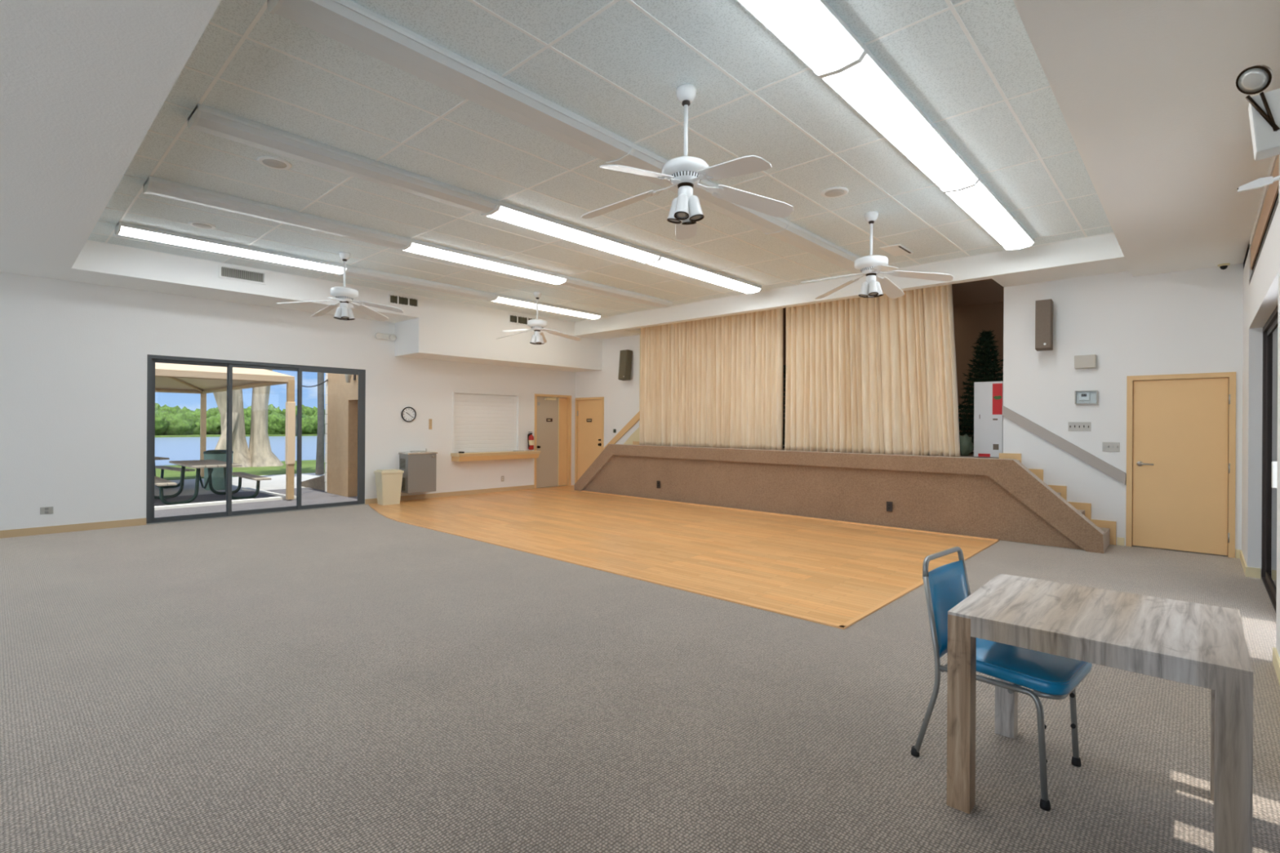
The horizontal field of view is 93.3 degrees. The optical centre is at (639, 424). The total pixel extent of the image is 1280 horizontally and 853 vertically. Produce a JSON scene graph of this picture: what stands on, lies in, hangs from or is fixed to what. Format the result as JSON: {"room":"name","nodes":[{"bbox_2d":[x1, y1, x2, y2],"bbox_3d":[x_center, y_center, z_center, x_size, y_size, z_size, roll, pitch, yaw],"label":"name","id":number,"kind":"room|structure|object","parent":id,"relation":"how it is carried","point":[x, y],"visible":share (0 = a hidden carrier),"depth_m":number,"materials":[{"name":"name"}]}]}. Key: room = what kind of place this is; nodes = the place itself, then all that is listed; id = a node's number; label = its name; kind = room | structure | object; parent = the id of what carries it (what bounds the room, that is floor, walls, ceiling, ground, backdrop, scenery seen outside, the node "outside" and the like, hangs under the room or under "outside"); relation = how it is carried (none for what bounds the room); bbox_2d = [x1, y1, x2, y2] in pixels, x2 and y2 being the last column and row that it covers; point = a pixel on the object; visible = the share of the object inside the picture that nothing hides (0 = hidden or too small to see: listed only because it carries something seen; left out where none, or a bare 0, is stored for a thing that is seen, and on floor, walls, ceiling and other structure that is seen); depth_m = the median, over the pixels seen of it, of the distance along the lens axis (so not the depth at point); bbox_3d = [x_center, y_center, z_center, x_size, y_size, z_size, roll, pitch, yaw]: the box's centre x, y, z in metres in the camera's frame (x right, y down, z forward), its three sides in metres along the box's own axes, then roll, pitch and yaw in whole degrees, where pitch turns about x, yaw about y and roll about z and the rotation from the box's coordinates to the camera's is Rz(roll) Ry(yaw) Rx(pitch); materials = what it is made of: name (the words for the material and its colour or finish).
{"room":"community hall","nodes":[
{"label":"community hall","id":0,"kind":"room"},
{"bbox_2d":[0,271,575,530],"bbox_3d":[-5.858,-0.458,9.821,0.260,3.750,12.867,0,0,43],"label":"wall","id":1,"kind":"structure","parent":0,"point":[73,354],"depth_m":8.36,"materials":[{"name":"white paint"}]},
{"bbox_2d":[40,506,53,514],"bbox_3d":[-7.604,1.106,7.744,0.010,0.090,0.120,0,0,43],"label":"wall outlet","id":2,"kind":"object","parent":1,"relation":"attached to","point":[44,510],"visible":1,"depth_m":7.74,"materials":[{"name":"grey plastic"}]},
{"bbox_2d":[146,354,365,524],"bbox_3d":[-5.935,0.221,9.631,0.150,2.390,3.030,0,0,43],"label":"door","id":3,"kind":"structure","parent":1,"relation":"in","point":[151,359],"depth_m":9.26,"materials":[{"name":"brown metal"}]},
{"bbox_2d":[0,484,534,537],"bbox_3d":[-6.239,1.367,9.218,0.014,0.095,11.480,0,0,43],"label":"baseboard","id":4,"kind":"structure","parent":1,"relation":"attached to","point":[139,522],"depth_m":8.23,"materials":[{"name":"beige"}]},
{"bbox_2d":[374,332,395,340],"bbox_3d":[-4.600,-1.575,10.893,0.122,0.121,0.370,0,0,43],"label":"emergency light","id":5,"kind":"object","parent":1,"relation":"attached to","point":[378,335],"visible":1,"depth_m":10.90,"materials":[{"name":"white plastic"}]},
{"bbox_2d":[401,406,416,422],"bbox_3d":[-4.315,-0.184,11.275,0.035,0.280,0.280,0,0,43],"label":"wall clock","id":6,"kind":"object","parent":1,"relation":"attached to","point":[408,414],"visible":1,"depth_m":11.27,"materials":[{"name":"white plastic"}]},
{"bbox_2d":[398,448,437,493],"bbox_3d":[-4.125,0.857,11.243,0.366,0.801,0.590,0,0,43],"label":"fountain","id":7,"kind":"object","parent":1,"relation":"attached to","point":[419,467],"visible":0.91,"depth_m":11.10,"materials":[{"name":"grey metal"}]},
{"bbox_2d":[398,450,437,454],"bbox_3d":[-4.125,0.524,11.245,0.360,0.047,0.590,0,0,43],"label":"basin","id":8,"kind":"object","parent":7,"relation":"in","point":[413,452],"depth_m":11.14,"materials":[{"name":"silver metal"}]},
{"bbox_2d":[452,391,519,453],"bbox_3d":[-3.181,-0.039,12.562,0.070,1.220,1.600,0,0,43],"label":"shutter","id":9,"kind":"object","parent":1,"relation":"attached to","point":[482,422],"visible":0.99,"depth_m":12.57,"materials":[{"name":"white paint"}]},
{"bbox_2d":[450,450,540,461],"bbox_3d":[-2.949,0.652,12.540,0.330,0.155,1.970,0,0,43],"label":"countertop","id":10,"kind":"structure","parent":1,"relation":"attached to","point":[491,455],"depth_m":12.31,"materials":[{"name":"beige laminate"}]},
{"bbox_2d":[527,432,533,449],"bbox_3d":[-2.395,0.361,13.264,0.131,0.395,0.148,0,0,-4],"label":"fire extinguisher","id":11,"kind":"object","parent":1,"relation":"attached to","point":[530,437],"visible":1,"depth_m":13.21,"materials":[{"name":"red metal"}]},
{"bbox_2d":[533,393,571,488],"bbox_3d":[-2.007,0.383,13.836,0.153,2.115,1.060,0,0,43],"label":"door","id":12,"kind":"structure","parent":1,"relation":"in","point":[553,414],"depth_m":13.82,"materials":[{"name":"brown paint"}]},
{"bbox_2d":[327,373,358,497],"bbox_3d":[-4.545,-0.549,13.907,3.440,4.250,3.750,0,0,43],"label":"wall","id":13,"kind":"structure","parent":0,"point":[342,396],"depth_m":13.12,"materials":[{"name":"beige paint"}]},
{"bbox_2d":[324,373,328,491],"bbox_3d":[-7.037,-0.445,13.806,0.078,3.950,0.280,0,0,43],"label":"trim","id":14,"kind":"structure","parent":13,"relation":"attached to","point":[326,374],"depth_m":13.69,"materials":[{"name":"white"}]},
{"bbox_2d":[395,296,602,372],"bbox_3d":[-2.679,-1.735,12.394,0.904,0.998,4.382,0,0,43],"label":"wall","id":15,"kind":"structure","parent":0,"point":[442,331],"depth_m":11.51,"materials":[{"name":"white paint"}]},
{"bbox_2d":[71,240,418,317],"bbox_3d":[-5.328,-2.046,8.865,0.005,0.370,4.400,0,0,43],"label":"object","id":16,"kind":"structure","parent":15,"relation":"attached to","point":[94,256],"depth_m":8.22,"materials":[{"name":"white paint"}]},
{"bbox_2d":[218,264,266,284],"bbox_3d":[-5.612,-2.112,8.542,0.016,0.180,0.570,0,0,43],"label":"air vent","id":17,"kind":"object","parent":16,"relation":"in","point":[231,273],"visible":1,"depth_m":8.54,"materials":[{"name":"grey metal"}]},
{"bbox_2d":[388,293,419,308],"bbox_3d":[-4.010,-2.095,10.275,0.016,0.175,0.530,0,0,43],"label":"air vent","id":18,"kind":"object","parent":15,"relation":"attached to","point":[397,300],"visible":1,"depth_m":10.26,"materials":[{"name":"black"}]},
{"bbox_2d":[508,313,536,325],"bbox_3d":[-2.333,-2.074,12.089,0.016,0.185,0.690,0,0,43],"label":"air vent","id":19,"kind":"object","parent":15,"relation":"in","point":[513,319],"visible":0.75,"depth_m":12.01,"materials":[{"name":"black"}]},
{"bbox_2d":[0,0,1279,339],"bbox_3d":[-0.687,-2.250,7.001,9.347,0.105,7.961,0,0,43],"label":"ceiling","id":20,"kind":"structure","parent":0,"point":[973,68],"depth_m":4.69,"materials":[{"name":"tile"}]},
{"bbox_2d":[188,221,216,229],"bbox_3d":[-4.895,-2.222,6.757,0.250,0.013,0.250,0,0,43],"label":"ceiling speaker","id":21,"kind":"object","parent":20,"relation":"attached to","point":[195,224],"visible":1,"depth_m":6.74,"materials":[{"name":"white"}]},
{"bbox_2d":[192,222,212,228],"bbox_3d":[-4.895,-2.221,6.757,0.184,0.012,0.184,0,0,43],"label":"grille","id":22,"kind":"object","parent":21,"relation":"attached to","point":[202,225],"depth_m":6.74,"materials":[{"name":"grey metal"}]},
{"bbox_2d":[115,221,347,275],"bbox_3d":[-5.019,-2.177,7.648,0.314,0.103,2.439,0,0,43],"label":"ceiling light","id":23,"kind":"object","parent":20,"relation":"attached to","point":[123,228],"visible":0.98,"depth_m":7.40,"materials":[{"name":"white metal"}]},
{"bbox_2d":[257,155,291,169],"bbox_3d":[-3.097,-2.211,5.122,0.250,0.013,0.250,0,0,43],"label":"ceiling speaker","id":24,"kind":"object","parent":20,"relation":"attached to","point":[273,162],"visible":1,"depth_m":5.10,"materials":[{"name":"white"}]},
{"bbox_2d":[262,159,286,168],"bbox_3d":[-3.097,-2.211,5.122,0.184,0.012,0.184,0,0,43],"label":"grille","id":25,"kind":"object","parent":24,"relation":"attached to","point":[272,163],"depth_m":5.11,"materials":[{"name":"grey"}]},
{"bbox_2d":[142,176,410,250],"bbox_3d":[-3.676,-2.169,6.406,0.314,0.103,2.439,0,0,43],"label":"ceiling light","id":26,"kind":"object","parent":20,"relation":"attached to","point":[153,185],"visible":1,"depth_m":6.14,"materials":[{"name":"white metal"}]},
{"bbox_2d":[276,251,403,320],"bbox_3d":[-3.881,-1.788,7.855,1.434,0.866,1.449,0,0,43],"label":"ceiling fan","id":27,"kind":"object","parent":20,"relation":"hanging from","point":[345,295],"visible":1,"depth_m":7.82,"materials":[{"name":"white metal"}]},
{"bbox_2d":[187,103,498,215],"bbox_3d":[-2.333,-2.162,5.165,0.314,0.103,2.439,0,0,43],"label":"ceiling light","id":28,"kind":"object","parent":20,"relation":"attached to","point":[203,118],"visible":1,"depth_m":4.87,"materials":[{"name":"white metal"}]},
{"bbox_2d":[340,265,497,301],"bbox_3d":[-3.363,-2.167,9.439,0.314,0.103,2.439,0,0,43],"label":"ceiling light","id":29,"kind":"object","parent":20,"relation":"attached to","point":[353,271],"visible":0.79,"depth_m":9.25,"materials":[{"name":"white metal"}]},
{"bbox_2d":[266,0,634,164],"bbox_3d":[-0.990,-2.154,3.924,0.314,0.103,2.439,0,0,43],"label":"ceiling light","id":30,"kind":"object","parent":20,"relation":"attached to","point":[346,22],"visible":1,"depth_m":3.63,"materials":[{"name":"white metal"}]},
{"bbox_2d":[400,238,567,284],"bbox_3d":[-2.020,-2.159,8.198,0.314,0.103,2.439,0,0,43],"label":"ceiling light","id":31,"kind":"object","parent":20,"relation":"attached to","point":[416,246],"visible":0.83,"depth_m":8.00,"materials":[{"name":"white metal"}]},
{"bbox_2d":[497,292,581,344],"bbox_3d":[-1.726,-1.775,10.113,1.442,0.866,1.442,0,0,43],"label":"ceiling fan","id":32,"kind":"object","parent":20,"relation":"hanging from","point":[536,325],"visible":1,"depth_m":10.10,"materials":[{"name":"white metal"}]},
{"bbox_2d":[492,293,601,319],"bbox_3d":[-1.707,-2.156,11.231,0.314,0.103,2.439,0,0,43],"label":"ceiling light","id":33,"kind":"object","parent":20,"relation":"attached to","point":[503,299],"visible":0.82,"depth_m":11.08,"materials":[{"name":"white plastic"}]},
{"bbox_2d":[483,200,660,263],"bbox_3d":[-0.677,-2.151,6.957,0.314,0.103,2.439,0,0,43],"label":"ceiling light","id":34,"kind":"object","parent":20,"relation":"attached to","point":[505,212],"visible":0.83,"depth_m":6.74,"materials":[{"name":"white plastic"}]},
{"bbox_2d":[559,276,672,308],"bbox_3d":[-0.364,-2.149,9.990,0.314,0.103,2.439,0,0,43],"label":"ceiling light","id":35,"kind":"object","parent":20,"relation":"attached to","point":[572,282],"visible":0.82,"depth_m":9.82,"materials":[{"name":"white metal"}]},
{"bbox_2d":[609,143,667,173],"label":"ceiling light","id":36,"kind":"object","parent":20,"relation":"attached to","point":[640,157],"depth_m":4.88,"materials":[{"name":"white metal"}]},
{"bbox_2d":[634,173,678,193],"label":"ceiling light","id":37,"kind":"object","parent":20,"relation":"attached to","point":[664,183],"depth_m":5.26,"materials":[{"name":"white plastic"}]},
{"bbox_2d":[581,84,793,239],"bbox_3d":[0.266,-1.764,3.922,1.459,0.866,1.404,0,0,43],"label":"ceiling fan","id":38,"kind":"object","parent":20,"relation":"hanging from","point":[686,172],"visible":1,"depth_m":3.92,"materials":[{"name":"white metal"}]},
{"bbox_2d":[647,253,761,293],"bbox_3d":[0.979,-2.141,8.748,0.314,0.103,2.439,0,0,43],"label":"ceiling light","id":39,"kind":"object","parent":20,"relation":"attached to","point":[666,262],"visible":0.83,"depth_m":8.57,"materials":[{"name":"white plastic"}]},
{"bbox_2d":[639,307,783,450],"bbox_3d":[1.228,-0.888,11.563,3.298,2.686,0.178,0,0,43],"label":"stage curtain","id":40,"kind":"object","parent":20,"relation":"hanging from","point":[714,382],"visible":0.88,"depth_m":11.34,"materials":[{"name":"beige fabric"}]},
{"bbox_2d":[693,179,789,234],"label":"ceiling light","id":41,"kind":"object","parent":20,"relation":"attached to","point":[766,224],"depth_m":6.05,"materials":[{"name":"white plastic"}]},
{"bbox_2d":[736,0,865,77],"bbox_3d":[0.353,-2.146,2.682,0.314,0.103,2.439,0,0,43],"label":"ceiling light","id":42,"kind":"object","parent":20,"relation":"attached to","point":[812,30],"visible":1,"depth_m":3.25,"materials":[{"name":"white plastic"}]},
{"bbox_2d":[766,222,863,275],"bbox_3d":[2.322,-2.133,7.507,0.314,0.103,2.439,0,0,43],"label":"ceiling light","id":43,"kind":"object","parent":20,"relation":"attached to","point":[796,236],"visible":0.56,"depth_m":7.19,"materials":[{"name":"white plastic"}]},
{"bbox_2d":[820,186,848,198],"bbox_3d":[1.834,-2.181,5.698,0.250,0.013,0.250,0,0,43],"label":"ceiling speaker","id":44,"kind":"object","parent":20,"relation":"attached to","point":[836,192],"visible":1,"depth_m":5.67,"materials":[{"name":"white"}]},
{"bbox_2d":[824,189,844,196],"bbox_3d":[1.834,-2.181,5.698,0.184,0.012,0.184,0,0,43],"label":"grille","id":45,"kind":"object","parent":44,"relation":"attached to","point":[829,193],"depth_m":5.69,"materials":[{"name":"grey"}]},
{"bbox_2d":[784,284,960,457],"bbox_3d":[3.495,-0.873,9.465,2.762,2.688,0.182,0,0,43],"label":"stage curtain","id":46,"kind":"object","parent":20,"relation":"hanging from","point":[875,375],"visible":0.87,"depth_m":9.35,"materials":[{"name":"beige fabric"}]},
{"bbox_2d":[800,211,953,299],"bbox_3d":[2.439,-1.751,6.304,1.460,0.866,1.399,0,0,43],"label":"ceiling fan","id":47,"kind":"object","parent":20,"relation":"hanging from","point":[870,265],"visible":1,"depth_m":6.21,"materials":[{"name":"white metal"}]},
{"bbox_2d":[879,244,913,256],"bbox_3d":[3.212,-2.173,7.557,0.240,0.021,0.500,0,0,43],"label":"ceiling vent","id":48,"kind":"object","parent":20,"relation":"in","point":[897,250],"visible":1,"depth_m":7.53,"materials":[{"name":"white metal"}]},
{"bbox_2d":[817,44,978,192],"bbox_3d":[2.009,-2.136,4.474,0.314,0.103,2.439,0,0,43],"label":"ceiling light","id":49,"kind":"object","parent":20,"relation":"attached to","point":[865,85],"visible":0.88,"depth_m":4.20,"materials":[{"name":"white plastic"}]},
{"bbox_2d":[944,175,1035,250],"bbox_3d":[3.665,-2.125,6.266,0.314,0.103,2.439,0,0,43],"label":"ceiling light","id":50,"kind":"object","parent":20,"relation":"attached to","point":[978,201],"visible":0.88,"depth_m":6.07,"materials":[{"name":"white plastic"}]},
{"bbox_2d":[0,484,1279,852],"bbox_3d":[-1.663,1.512,5.932,11.597,0.158,12.867,0,0,43],"label":"floor","id":51,"kind":"structure","parent":0,"point":[356,678],"depth_m":3.22,"materials":[{"name":"carpet"}]},
{"bbox_2d":[373,469,404,505],"bbox_3d":[-4.463,1.118,10.737,0.300,0.615,0.410,0,0,43],"label":"trash bin","id":52,"kind":"object","parent":51,"relation":"on","point":[388,482],"visible":1,"depth_m":10.64,"materials":[{"name":"beige plastic"}]},
{"bbox_2d":[371,490,999,629],"bbox_3d":[-0.164,1.440,8.866,8.575,0.022,4.590,0,0,43],"label":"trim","id":53,"kind":"structure","parent":51,"relation":"on","point":[852,621],"depth_m":5.95,"materials":[{"name":"brown laminate"}]},
{"bbox_2d":[573,444,1106,553],"bbox_3d":[2.013,0.946,10.117,9.190,1.036,0.200,0,0,43],"label":"stage","id":54,"kind":"object","parent":51,"relation":"on","point":[991,498],"visible":0.98,"depth_m":8.88,"materials":[{"name":"carpet"}]},
{"bbox_2d":[911,546,1092,810],"bbox_3d":[1.562,1.023,2.611,0.479,0.874,0.575,0,0,-42],"label":"chair","id":55,"kind":"object","parent":51,"relation":"on","point":[1050,676],"visible":0.7,"depth_m":2.52,"materials":[{"name":"blue leather"}]},
{"bbox_2d":[999,453,1115,548],"bbox_3d":[5.218,0.939,7.677,1.270,1.088,0.566,0,0,43],"label":"stairs","id":56,"kind":"structure","parent":51,"relation":"on","point":[1108,527],"depth_m":7.64,"materials":[{"name":"wood"}]},
{"bbox_2d":[946,573,1253,852],"bbox_3d":[1.756,1.090,2.335,0.822,0.742,0.822,0,0,43],"label":"table","id":57,"kind":"object","parent":51,"relation":"on","point":[1205,646],"visible":0.98,"depth_m":2.16,"materials":[{"name":"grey wood"}]},
{"bbox_2d":[782,301,1004,444],"bbox_3d":[3.521,-0.402,11.909,9.200,3.750,2.933,0,0,43],"label":"wall","id":58,"kind":"structure","parent":0,"point":[969,321],"depth_m":11.23,"materials":[{"name":"brown paint"}]},
{"bbox_2d":[783,278,1004,327],"bbox_3d":[3.532,-2.252,11.909,9.200,0.050,2.933,0,0,43],"label":"ceiling","id":59,"kind":"structure","parent":0,"point":[986,291],"depth_m":10.23,"materials":[{"name":"brown paint"}]},
{"bbox_2d":[782,444,1020,462],"bbox_3d":[3.515,0.598,11.659,7.140,0.250,4.100,0,0,43],"label":"floor","id":60,"kind":"structure","parent":0,"point":[971,455],"depth_m":8.95,"materials":[{"name":"wood"}]},
{"bbox_2d":[782,364,786,448],"bbox_3d":[2.887,-0.365,11.861,1.282,1.669,1.278,0,0,43],"label":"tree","id":61,"kind":"object","parent":60,"relation":"on","point":[784,366],"visible":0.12,"depth_m":11.80,"materials":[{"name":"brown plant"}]},
{"bbox_2d":[959,434,973,456],"bbox_3d":[4.942,0.314,9.210,0.265,0.334,0.248,0,0,43],"label":"bag","id":62,"kind":"object","parent":60,"relation":"on","point":[966,446],"visible":0.76,"depth_m":9.13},
{"bbox_2d":[958,329,1003,453],"bbox_3d":[5.607,-0.533,9.856,1.219,2.037,1.258,0,0,18],"label":"tree","id":63,"kind":"object","parent":60,"relation":"on","point":[985,357],"visible":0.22,"depth_m":9.80,"materials":[{"name":"green plant"}]},
{"bbox_2d":[973,381,1003,457],"bbox_3d":[5.063,-0.068,8.745,0.363,1.080,0.284,0,0,39],"label":"cabinet","id":64,"kind":"object","parent":60,"relation":"on","point":[988,396],"visible":0.78,"depth_m":8.64,"materials":[{"name":"white metal"}]},
{"bbox_2d":[575,262,1243,557],"bbox_3d":[2.674,-0.407,10.627,11.617,3.750,0.300,0,0,43],"label":"wall","id":65,"kind":"structure","parent":0,"point":[1186,322],"depth_m":7.58,"materials":[{"name":"white paint"}]},
{"bbox_2d":[574,396,604,483],"bbox_3d":[-1.153,0.413,13.992,0.965,2.065,0.145,0,0,43],"label":"door","id":66,"kind":"structure","parent":65,"relation":"in","point":[589,411],"depth_m":14.03,"materials":[{"name":"brown paint"}]},
{"bbox_2d":[600,410,639,453],"bbox_3d":[-0.423,0.213,13.258,1.250,1.075,0.035,0,0,43],"label":"stair handrail","id":67,"kind":"object","parent":65,"relation":"attached to","point":[636,418],"visible":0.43,"depth_m":13.15,"materials":[{"name":"brown paint"}]},
{"bbox_2d":[617,349,632,380],"bbox_3d":[-0.307,-1.268,13.008,0.220,0.649,0.257,0,0,43],"label":"wall speaker","id":68,"kind":"object","parent":65,"relation":"attached to","point":[625,356],"visible":1,"depth_m":12.92,"materials":[{"name":"brown plastic"}]},
{"bbox_2d":[617,350,627,379],"bbox_3d":[-0.369,-1.276,12.941,0.204,0.623,0.074,0,0,43],"label":"grille","id":69,"kind":"object","parent":68,"relation":"attached to","point":[623,366],"depth_m":12.91,"materials":[{"name":"brown fabric"}]},
{"bbox_2d":[623,334,640,444],"bbox_3d":[-0.135,-0.728,13.013,0.630,2.360,0.012,0,0,43],"label":"trim","id":70,"kind":"structure","parent":65,"relation":"attached to","point":[635,436],"depth_m":12.94,"materials":[{"name":"beige paint"}]},
{"bbox_2d":[1035,298,1053,351],"bbox_3d":[5.256,-1.282,7.851,0.184,0.638,0.279,0,0,43],"label":"wall speaker","id":71,"kind":"object","parent":65,"relation":"attached to","point":[1044,308],"visible":1,"depth_m":7.75,"materials":[{"name":"plastic"}]},
{"bbox_2d":[1002,405,1125,484],"bbox_3d":[5.450,0.242,7.829,1.316,0.990,0.035,0,0,43],"label":"stair handrail","id":72,"kind":"object","parent":65,"relation":"attached to","point":[1086,457],"visible":1,"depth_m":7.78,"materials":[{"name":"grey paint"}]},
{"bbox_2d":[1068,422,1090,431],"bbox_3d":[5.602,0.029,7.700,0.221,0.105,0.020,0,0,43],"label":"switch plate","id":73,"kind":"object","parent":65,"relation":"attached to","point":[1073,426],"visible":1,"depth_m":7.69,"materials":[{"name":"silver metal"}]},
{"bbox_2d":[1074,354,1096,368],"bbox_3d":[5.631,-0.790,7.641,0.220,0.164,0.075,0,0,43],"label":"box","id":74,"kind":"object","parent":65,"relation":"attached to","point":[1081,362],"visible":1,"depth_m":7.61,"materials":[{"name":"grey plastic"}]},
{"bbox_2d":[1075,390,1097,404],"bbox_3d":[5.644,-0.340,7.643,0.230,0.170,0.050,0,0,43],"label":"thermostat","id":75,"kind":"object","parent":65,"relation":"attached to","point":[1082,396],"visible":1,"depth_m":7.64,"materials":[{"name":"white plastic"}]},
{"bbox_2d":[1102,442,1119,452],"bbox_3d":[5.834,0.281,7.484,0.170,0.116,0.020,0,0,43],"label":"switch plate","id":76,"kind":"object","parent":65,"relation":"attached to","point":[1106,446],"visible":1,"depth_m":7.48,"materials":[{"name":"silver metal"}]},
{"bbox_2d":[1116,537,1239,558],"bbox_3d":[6.276,1.442,7.073,1.087,0.095,0.014,0,0,43],"label":"baseboard","id":77,"kind":"structure","parent":65,"relation":"attached to","point":[1120,541],"depth_m":7.40,"materials":[{"name":"beige paint"}]},
{"bbox_2d":[1125,372,1235,558],"bbox_3d":[6.314,0.452,7.084,0.950,2.075,0.154,0,0,43],"label":"door","id":78,"kind":"structure","parent":65,"relation":"in","point":[1181,428],"depth_m":7.06,"materials":[{"name":"brown paint"}]},
{"bbox_2d":[1241,154,1279,657],"bbox_3d":[2.533,-0.409,2.064,0.200,3.750,12.867,0,0,43],"label":"wall","id":79,"kind":"structure","parent":0,"point":[1261,297],"depth_m":5.84,"materials":[{"name":"white paint"}]},
{"bbox_2d":[1235,64,1279,160],"bbox_3d":[2.231,-1.095,2.065,0.281,0.296,0.148,0,0,43],"label":"emergency light","id":80,"kind":"object","parent":79,"relation":"attached to","point":[1264,108],"visible":1,"depth_m":2.09,"materials":[{"name":"white plastic"}]},
{"bbox_2d":[1237,175,1279,192],"bbox_3d":[3.594,-1.405,3.495,0.199,0.075,0.058,0,0,43],"label":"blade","id":81,"kind":"object","parent":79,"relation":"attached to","point":[1261,182],"visible":1,"depth_m":3.49,"materials":[{"name":"white plastic"}]},
{"bbox_2d":[1240,550,1279,684],"bbox_3d":[4.665,1.431,4.474,0.104,0.095,6.017,0,0,43],"label":"baseboard","id":82,"kind":"structure","parent":79,"relation":"attached to","point":[1253,572],"depth_m":5.84,"materials":[{"name":"beige paint"}]},
{"bbox_2d":[1248,155,1279,284],"bbox_3d":[4.974,-1.539,4.780,0.090,0.360,2.960,0,0,43],"label":"window","id":83,"kind":"structure","parent":79,"relation":"in","point":[1271,202],"depth_m":4.60,"materials":[{"name":"brown wood"}]},
{"bbox_2d":[1261,304,1278,613],"bbox_3d":[5.022,0.271,4.725,0.150,2.420,2.960,0,0,43],"label":"door","id":84,"kind":"structure","parent":79,"relation":"in","point":[1270,329],"depth_m":5.53,"materials":[{"name":"brown metal"}]},
{"label":"outside","id":85,"kind":"structure","parent":0,"visible":0},
{"bbox_2d":[155,434,324,437],"bbox_3d":[-173.514,1.349,201.228,312.000,0.600,460.000,0,0,43],"label":"shore","id":86,"kind":"structure","parent":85,"point":[207,435],"depth_m":89.93,"materials":[{"name":"green plant"}]},
{"bbox_2d":[155,403,327,435],"bbox_3d":[-74.991,0.043,93.457,17.807,8.013,109.136,0,0,43],"label":"thicket","id":87,"kind":"object","parent":86,"relation":"on","point":[175,420],"visible":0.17,"depth_m":96.90,"materials":[{"name":"green plant"}]},
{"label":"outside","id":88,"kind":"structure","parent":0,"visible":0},
{"bbox_2d":[155,435,324,466],"bbox_3d":[-67.215,1.965,89.352,160.000,0.200,280.000,0,0,43],"label":"lake","id":89,"kind":"structure","parent":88,"point":[188,448],"depth_m":53.15,"materials":[{"name":"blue liquid"}]},
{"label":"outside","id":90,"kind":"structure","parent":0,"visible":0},
{"bbox_2d":[155,459,324,479],"bbox_3d":[-11.584,2.105,24.312,18.000,1.160,100.000,0,0,43],"label":"lawn","id":91,"kind":"structure","parent":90,"point":[308,466],"depth_m":19.59,"materials":[{"name":"green plant"}]},
{"bbox_2d":[213,368,284,467],"bbox_3d":[-16.608,-3.724,24.684,9.572,11.599,16.227,0,0,43],"label":"tree","id":92,"kind":"object","parent":91,"relation":"on","point":[259,454],"visible":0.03,"depth_m":21.62,"materials":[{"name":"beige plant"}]},
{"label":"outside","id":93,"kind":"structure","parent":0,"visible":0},
{"bbox_2d":[154,487,357,517],"bbox_3d":[-9.606,1.624,9.551,4.940,0.180,17.000,0,0,43],"label":"patio","id":94,"kind":"structure","parent":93,"point":[309,495],"depth_m":12.13,"materials":[{"name":"grey concrete"}]},
{"bbox_2d":[154,459,271,505],"bbox_3d":[-8.899,1.158,12.331,2.200,0.747,1.820,0,0,43],"label":"picnic table","id":95,"kind":"object","parent":94,"relation":"on","point":[160,482],"visible":0.82,"depth_m":12.18,"materials":[{"name":"brown wood"}]},
{"bbox_2d":[155,362,295,499],"bbox_3d":[-12.244,-0.371,12.118,7.411,3.740,7.382,0,0,43],"label":"canopy","id":96,"kind":"object","parent":94,"relation":"on","point":[169,377],"visible":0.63,"depth_m":12.27,"materials":[{"name":"beige fabric"}]},
{"bbox_2d":[154,487,296,510],"bbox_3d":[-10.639,1.508,10.714,2.789,0.060,7.412,0,0,41],"label":"curb","id":97,"kind":"object","parent":94,"relation":"on","point":[282,496],"visible":0.48,"depth_m":11.79,"materials":[{"name":"white concrete"}]},
{"bbox_2d":[301,475,324,490],"bbox_3d":[-7.660,1.332,14.630,2.100,0.450,0.400,0,0,43],"label":"wall","id":98,"kind":"structure","parent":94,"relation":"on","point":[318,482],"depth_m":14.42,"materials":[{"name":"stone"}]},
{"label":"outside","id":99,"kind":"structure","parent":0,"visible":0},
{"bbox_2d":[154,472,324,496],"bbox_3d":[-13.720,1.605,12.128,4.600,0.170,15.200,0,0,43],"label":"walkway","id":100,"kind":"structure","parent":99,"point":[277,482],"depth_m":15.35,"materials":[{"name":"concrete"}]},
{"bbox_2d":[154,456,195,488],"bbox_3d":[-12.071,1.149,14.351,2.200,0.747,1.820,0,0,35],"label":"picnic table","id":101,"kind":"object","parent":100,"relation":"on","point":[162,468],"visible":0.15,"depth_m":14.54,"materials":[{"name":"brown wood"}]},
{"bbox_2d":[203,449,233,490],"bbox_3d":[-10.018,1.078,14.361,0.590,0.930,0.590,0,0,43],"label":"barrel","id":102,"kind":"object","parent":100,"relation":"on","point":[217,474],"visible":0.6,"depth_m":14.13,"materials":[{"name":"green"}]},
{"bbox_2d":[315,372,324,475],"bbox_3d":[-9.658,-2.015,18.267,4.400,7.066,4.303,0,0,43],"label":"palm tree","id":103,"kind":"object","parent":100,"relation":"on","point":[321,420],"visible":0.13,"depth_m":18.18,"materials":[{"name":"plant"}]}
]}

